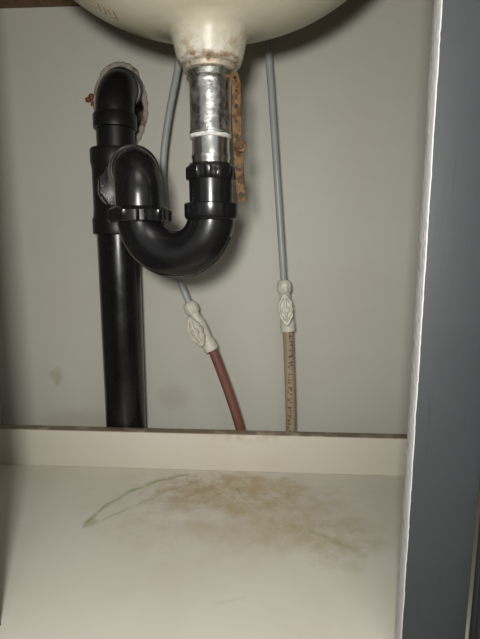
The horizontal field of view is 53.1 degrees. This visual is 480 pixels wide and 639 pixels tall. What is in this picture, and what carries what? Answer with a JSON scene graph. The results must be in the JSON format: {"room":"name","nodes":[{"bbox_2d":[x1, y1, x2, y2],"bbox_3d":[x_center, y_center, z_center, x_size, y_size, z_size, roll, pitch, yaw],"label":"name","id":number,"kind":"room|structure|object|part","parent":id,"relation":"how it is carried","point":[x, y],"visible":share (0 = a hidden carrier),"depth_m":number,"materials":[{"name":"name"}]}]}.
{"room":"bathroom","nodes":[
{"label":"bathroom","id":0,"kind":"room"},
{"bbox_2d":[134,109,142,134],"bbox_3d":[-0.176,-0.315,0.770,0.350,0.310,0.010,1,10,3],"label":"wall","id":1,"kind":"structure","parent":0,"point":[139,114],"depth_m":0.76,"materials":[{"name":"grey paint"}]},
{"bbox_2d":[0,0,433,433],"bbox_3d":[0.044,-0.877,0.584,2.800,2.420,0.021,1,10,3],"label":"wall","id":2,"kind":"structure","parent":0,"point":[351,84],"depth_m":0.71,"materials":[{"name":"paint"}]},
{"bbox_3d":[-0.023,0.509,-0.292,2.800,0.020,2.214,1,10,3],"label":"floor","id":3,"kind":"structure","parent":0,"visible":0},
{"bbox_2d":[89,67,145,427],"bbox_3d":[-0.164,-0.019,0.711,0.078,0.684,0.151,1,10,3],"label":"pipe","id":4,"kind":"object","parent":3,"relation":"on","point":[119,93],"visible":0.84,"depth_m":0.66,"materials":[{"name":"black plastic"}]},
{"bbox_2d":[209,348,244,429],"bbox_3d":[-0.015,0.177,0.712,0.069,0.297,0.014,1,10,3],"label":"pipe","id":5,"kind":"object","parent":3,"relation":"on","point":[218,364],"visible":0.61,"depth_m":0.69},
{"bbox_2d":[183,300,217,352],"bbox_3d":[-0.056,0.012,0.678,0.049,0.076,0.036,1,10,3],"label":"shutoff valve","id":6,"kind":"object","parent":5,"relation":"attached to","point":[197,327],"visible":1,"depth_m":0.67,"materials":[{"name":"beige plastic"}]},
{"bbox_2d":[160,57,190,302],"bbox_3d":[-0.088,-0.221,0.646,0.045,0.420,0.016,1,10,3],"label":"tube","id":7,"kind":"object","parent":6,"relation":"attached to","point":[177,69],"visible":0.42,"depth_m":0.64,"materials":[{"name":"grey plastic"}]},
{"bbox_3d":[-0.061,0.017,0.668,0.026,0.042,0.009,2,10,11],"label":"handle","id":8,"kind":"part","parent":6,"relation":"part of","materials":[{"name":"beige plastic"}]},
{"bbox_2d":[0,0,479,638],"bbox_3d":[0.041,-0.035,0.500,0.940,0.788,0.435,1,10,3],"label":"vanity cabinet","id":9,"kind":"object","parent":3,"relation":"on","point":[106,532],"visible":1,"depth_m":0.46,"materials":[{"name":"laminate"}]},
{"bbox_3d":[-0.407,-0.033,0.560,0.019,0.760,0.370,1,10,3],"label":"panel","id":10,"kind":"part","parent":9,"relation":"part of","materials":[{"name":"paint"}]},
{"bbox_2d":[0,0,79,7],"bbox_3d":[0.041,-0.412,0.445,0.940,0.026,0.418,1,10,3],"label":"countertop","id":11,"kind":"structure","parent":9,"relation":"on","point":[3,3],"depth_m":0.66,"materials":[{"name":"brown wood"}]},
{"bbox_2d":[74,0,345,70],"bbox_3d":[-0.027,-0.335,0.438,0.414,0.198,0.291,1,10,3],"label":"basin","id":12,"kind":"object","parent":11,"relation":"in","point":[222,29],"visible":0.95,"depth_m":0.42,"materials":[{"name":"ceramic"}]},
{"bbox_2d":[97,58,237,278],"bbox_3d":[-0.110,-0.148,0.525,0.104,0.199,0.249,-8,12,-39],"label":"trap","id":13,"kind":"object","parent":12,"relation":"attached to","point":[130,184],"visible":1,"depth_m":0.46,"materials":[{"name":"plastic"}]},
{"bbox_3d":[-0.136,-0.164,0.571,0.041,0.048,0.137,-4,10,-20],"label":"trap arm","id":14,"kind":"part","parent":13,"relation":"part of","materials":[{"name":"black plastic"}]},
{"bbox_2d":[230,72,246,201],"bbox_3d":[-0.003,-0.170,0.447,0.010,0.117,0.022,-9,13,-44],"label":"strap","id":15,"kind":"object","parent":13,"relation":"attached to","point":[236,83],"visible":1,"depth_m":0.45,"materials":[{"name":"gold metal"}]},
{"bbox_3d":[0.040,0.246,0.534,0.880,0.018,0.312,1,10,3],"label":"panel","id":16,"kind":"part","parent":9,"relation":"part of","materials":[{"name":"laminate"}]},
{"bbox_2d":[283,331,295,431],"bbox_3d":[0.072,0.165,0.704,0.023,0.324,0.015,1,10,3],"label":"pipe","id":17,"kind":"object","parent":3,"relation":"on","point":[288,338],"visible":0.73,"depth_m":0.69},
{"bbox_2d":[277,280,294,332],"bbox_3d":[0.064,-0.018,0.666,0.027,0.074,0.037,1,10,3],"label":"shutoff valve","id":18,"kind":"object","parent":17,"relation":"attached to","point":[284,287],"visible":1,"depth_m":0.66,"materials":[{"name":"beige plastic"}]},
{"bbox_2d":[264,39,286,279],"bbox_3d":[0.046,-0.236,0.638,0.040,0.388,0.009,1,10,3],"label":"tube","id":19,"kind":"object","parent":18,"relation":"attached to","point":[267,43],"visible":0.86,"depth_m":0.64,"materials":[{"name":"grey plastic"}]},
{"bbox_3d":[0.062,-0.014,0.655,0.021,0.045,0.006,1,10,6],"label":"handle","id":20,"kind":"part","parent":18,"relation":"part of","materials":[{"name":"beige plastic"}]}
]}

